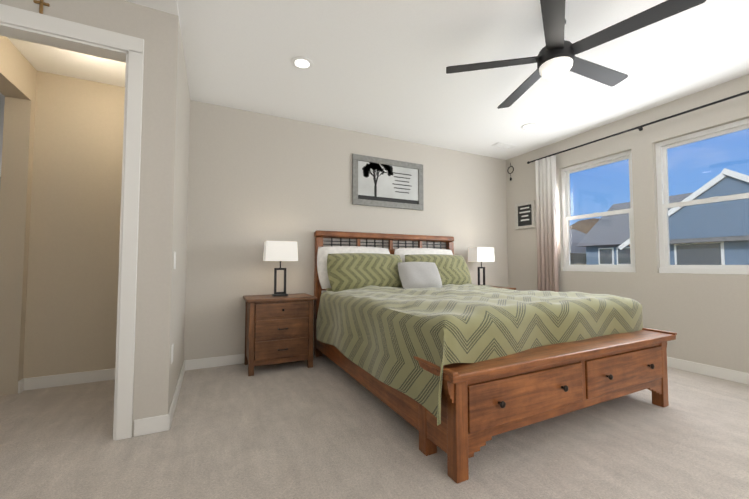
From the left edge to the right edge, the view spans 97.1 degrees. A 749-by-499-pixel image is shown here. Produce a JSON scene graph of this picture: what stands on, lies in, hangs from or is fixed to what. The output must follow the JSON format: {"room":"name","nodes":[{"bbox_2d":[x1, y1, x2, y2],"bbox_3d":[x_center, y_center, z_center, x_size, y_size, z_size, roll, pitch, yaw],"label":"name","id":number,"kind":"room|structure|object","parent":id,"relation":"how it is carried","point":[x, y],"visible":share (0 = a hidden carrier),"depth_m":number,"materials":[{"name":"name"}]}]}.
{"room":"bedroom","nodes":[
{"label":"bedroom","id":0,"kind":"room"},
{"bbox_2d":[0,36,36,395],"bbox_3d":[-2.755,-0.216,2.258,0.160,2.740,1.190,1,-3,-26],"label":"wall","id":1,"kind":"structure","parent":0,"point":[18,76],"depth_m":2.72,"materials":[{"name":"paint"}]},
{"bbox_2d":[23,71,124,377],"bbox_3d":[-2.211,-0.204,2.524,1.050,2.740,1.190,1,-3,-26],"label":"wall","id":2,"kind":"structure","parent":0,"point":[72,286],"depth_m":2.95,"materials":[{"name":"paint"}]},
{"bbox_2d":[18,368,114,392],"bbox_3d":[-2.471,1.137,2.976,1.030,0.100,0.034,1,-3,-26],"label":"baseboard","id":3,"kind":"structure","parent":2,"relation":"attached to","point":[49,381],"depth_m":2.87,"materials":[{"name":"white wood"}]},
{"bbox_2d":[0,0,179,436],"bbox_3d":[-2.440,-0.242,1.684,2.440,2.740,0.120,1,-3,-26],"label":"wall","id":4,"kind":"structure","parent":0,"point":[158,31],"depth_m":2.12,"materials":[{"name":"paint"}]},
{"bbox_2d":[33,0,49,13],"bbox_3d":[-1.925,-1.411,1.912,0.068,0.103,0.012,1,-3,-26],"label":"cross","id":5,"kind":"object","parent":4,"relation":"attached to","point":[41,2],"visible":1,"depth_m":1.91,"materials":[{"name":"brown wood"}]},
{"bbox_2d":[0,4,143,439],"bbox_3d":[-1.946,-0.108,1.919,0.970,2.495,0.152,1,-3,-26],"label":"door frame","id":6,"kind":"structure","parent":4,"relation":"attached to","point":[33,27],"depth_m":2.03,"materials":[{"name":"white wood"}]},
{"bbox_2d":[143,417,152,427],"bbox_3d":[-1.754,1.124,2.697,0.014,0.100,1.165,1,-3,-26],"label":"baseboard","id":7,"kind":"structure","parent":4,"relation":"attached to","point":[146,421],"depth_m":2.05,"materials":[{"name":"white wood"}]},
{"bbox_2d":[170,27,189,405],"bbox_3d":[-1.685,-0.193,2.780,0.120,2.740,1.190,1,-3,-26],"label":"wall","id":8,"kind":"structure","parent":0,"point":[180,246],"depth_m":2.67,"materials":[{"name":"paint"}]},
{"bbox_2d":[171,344,173,363],"bbox_3d":[-1.376,0.709,2.251,0.010,0.120,0.080,1,-3,-26],"label":"electrical outlet plate","id":9,"kind":"object","parent":8,"relation":"attached to","point":[172,346],"visible":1,"depth_m":2.23,"materials":[{"name":"white plastic"}]},
{"bbox_2d":[174,252,175,268],"bbox_3d":[-1.376,0.075,2.279,0.012,0.120,0.080,1,-3,-26],"label":"switch plate","id":10,"kind":"object","parent":8,"relation":"attached to","point":[174,260],"visible":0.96,"depth_m":2.26,"materials":[{"name":"white plastic"}]},
{"bbox_2d":[165,360,185,430],"bbox_3d":[-1.587,1.123,2.675,0.013,0.100,1.285,1,-3,-26],"label":"baseboard","id":11,"kind":"structure","parent":8,"relation":"attached to","point":[169,416],"depth_m":2.40,"materials":[{"name":"white wood"}]},
{"bbox_2d":[184,100,507,359],"bbox_3d":[-0.443,-0.133,4.132,5.960,2.740,0.150,1,-3,-26],"label":"wall","id":12,"kind":"structure","parent":0,"point":[256,181],"depth_m":3.79,"materials":[{"name":"paint"}]},
{"bbox_2d":[186,346,313,370],"bbox_3d":[0.111,1.193,4.251,4.449,0.100,0.016,1,-3,-26],"label":"baseboard","id":13,"kind":"structure","parent":12,"relation":"attached to","point":[193,364],"depth_m":3.39,"materials":[{"name":"white wood"}]},
{"bbox_2d":[352,154,423,209],"bbox_3d":[0.199,-0.875,4.377,1.060,0.643,0.030,1,-3,-26],"label":"artwork","id":14,"kind":"object","parent":12,"relation":"attached to","point":[382,182],"visible":1,"depth_m":4.36,"materials":[{"name":"paper"}]},
{"bbox_2d":[0,354,748,498],"bbox_3d":[-2.445,1.242,3.087,10.420,0.100,10.300,1,-3,-26],"label":"floor","id":15,"kind":"structure","parent":0,"point":[324,427],"depth_m":1.90,"materials":[{"name":"carpet"}]},
{"bbox_2d":[243,293,316,375],"bbox_3d":[-0.994,0.847,3.438,0.670,0.720,0.484,1,-3,-26],"label":"nightstand","id":16,"kind":"object","parent":15,"relation":"on","point":[278,329],"visible":1,"depth_m":3.26,"materials":[{"name":"brown wood"}]},
{"bbox_2d":[263,241,297,295],"bbox_3d":[-0.992,0.201,3.486,0.330,0.570,0.190,1,-3,-26],"label":"lamp","id":17,"kind":"object","parent":16,"relation":"on","point":[280,251],"visible":1,"depth_m":3.43,"materials":[{"name":"white fabric"}]},
{"bbox_2d":[314,230,676,483],"bbox_3d":[0.752,0.471,3.162,2.176,1.446,2.556,1,-3,-26],"label":"bed","id":18,"kind":"object","parent":15,"relation":"on","point":[434,347],"visible":1,"depth_m":2.13,"materials":[{"name":"green fabric"}]},
{"bbox_2d":[491,286,515,289],"bbox_3d":[1.593,0.903,4.702,0.670,0.720,0.484,1,-3,-26],"label":"nightstand","id":19,"kind":"object","parent":15,"relation":"on","point":[504,287],"visible":0.06,"depth_m":4.73,"materials":[{"name":"brown wood"}]},
{"bbox_2d":[468,247,494,284],"bbox_3d":[1.523,0.256,4.715,0.330,0.570,0.190,1,-3,-26],"label":"lamp","id":20,"kind":"object","parent":19,"relation":"on","point":[481,254],"visible":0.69,"depth_m":4.66,"materials":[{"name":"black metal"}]},
{"bbox_2d":[0,0,748,176],"bbox_3d":[-2.445,-1.587,3.211,10.420,0.118,10.300,1,-3,-26],"label":"ceiling","id":21,"kind":"structure","parent":0,"point":[378,68],"depth_m":2.78,"materials":[{"name":"paint"}]},
{"bbox_2d":[291,56,312,69],"bbox_3d":[-0.606,-1.560,2.773,0.176,0.010,0.176,1,-3,-26],"label":"recessed light","id":22,"kind":"object","parent":21,"relation":"in","point":[301,62],"visible":1,"depth_m":2.77,"materials":[{"name":"white"}]},
{"bbox_2d":[491,142,515,148],"bbox_3d":[1.840,-1.473,4.713,0.340,0.012,0.140,1,-3,-26],"label":"ceiling vent","id":23,"kind":"object","parent":21,"relation":"in","point":[503,145],"visible":1,"depth_m":4.69,"materials":[{"name":"white"}]},
{"bbox_2d":[521,123,536,129],"bbox_3d":[1.888,-1.503,4.046,0.176,0.010,0.176,1,-3,-26],"label":"recessed light","id":24,"kind":"object","parent":21,"relation":"in","point":[529,126],"visible":1,"depth_m":4.04,"materials":[{"name":"white"}]},
{"bbox_2d":[446,0,705,108],"bbox_3d":[1.275,-1.384,2.264,1.353,0.405,1.404,1,-3,-26],"label":"fan","id":25,"kind":"object","parent":21,"relation":"hanging from","point":[556,57],"visible":1,"depth_m":2.14,"materials":[{"name":"black metal"}]},
{"bbox_2d":[506,74,748,372],"bbox_3d":[3.315,-0.181,3.060,0.150,2.740,5.080,1,-3,-26],"label":"wall","id":26,"kind":"structure","parent":0,"point":[705,317],"depth_m":3.55,"materials":[{"name":"paint"}]},
{"bbox_2d":[515,200,534,229],"bbox_3d":[2.274,-0.515,5.005,0.022,0.400,0.340,1,-3,-26],"label":"sign","id":27,"kind":"object","parent":26,"relation":"attached to","point":[524,215],"visible":0.98,"depth_m":5.00,"materials":[{"name":"grey"}]},
{"bbox_2d":[561,150,635,271],"bbox_3d":[2.792,-0.425,4.151,0.092,1.403,0.878,1,-3,-26],"label":"window","id":28,"kind":"structure","parent":26,"relation":"in","point":[567,217],"depth_m":4.16,"materials":[{"name":"white plastic"}]},
{"bbox_2d":[527,91,748,163],"bbox_3d":[3.128,-1.356,3.204,0.103,0.040,3.810,1,-3,-26],"label":"curtain rod","id":29,"kind":"object","parent":26,"relation":"attached to","point":[640,128],"visible":0.85,"depth_m":3.52,"materials":[{"name":"black metal"}]},
{"bbox_2d":[535,155,558,291],"bbox_3d":[2.388,-0.025,4.588,0.066,2.504,0.312,1,-3,-26],"label":"curtain","id":30,"kind":"object","parent":29,"relation":"hanging from","point":[547,237],"visible":0.67,"depth_m":4.57,"materials":[{"name":"beige fabric"}]},
{"bbox_2d":[655,118,748,274],"bbox_3d":[3.270,-0.469,3.173,0.092,1.403,0.898,1,-3,-26],"label":"window","id":31,"kind":"structure","parent":26,"relation":"in","point":[662,173],"depth_m":3.34,"materials":[{"name":"white plastic"}]},
{"bbox_2d":[667,357,748,384],"bbox_3d":[3.200,1.140,3.045,0.017,0.100,4.898,1,-3,-26],"label":"baseboard","id":32,"kind":"structure","parent":26,"relation":"attached to","point":[718,372],"depth_m":3.12,"materials":[{"name":"white wood"}]},
{"label":"outside","id":33,"kind":"structure","parent":0,"visible":0},
{"bbox_3d":[38.685,5.889,34.651,180.000,0.200,150.000,1,-3,-26],"label":"ground","id":34,"kind":"structure","parent":33,"visible":0},
{"bbox_2d":[570,229,585,264],"bbox_3d":[15.334,1.764,30.203,9.920,7.650,9.900,1,-3,-26],"label":"house","id":35,"kind":"structure","parent":34,"relation":"on","point":[581,255],"depth_m":25.75,"materials":[{"name":"beige"}]},
{"bbox_2d":[570,218,599,233],"bbox_3d":[35.261,0.279,39.630,17.000,11.450,28.500,1,-3,-26],"label":"trees","id":36,"kind":"object","parent":34,"relation":"on","point":[582,227],"depth_m":46.58,"materials":[{"name":"brown plant"}]},
{"bbox_2d":[576,168,748,264],"bbox_3d":[19.363,0.673,18.527,12.970,8.800,12.684,1,-3,-26],"label":"house","id":37,"kind":"structure","parent":34,"relation":"on","point":[679,230],"depth_m":14.61,"materials":[{"name":"blue"}]}
]}

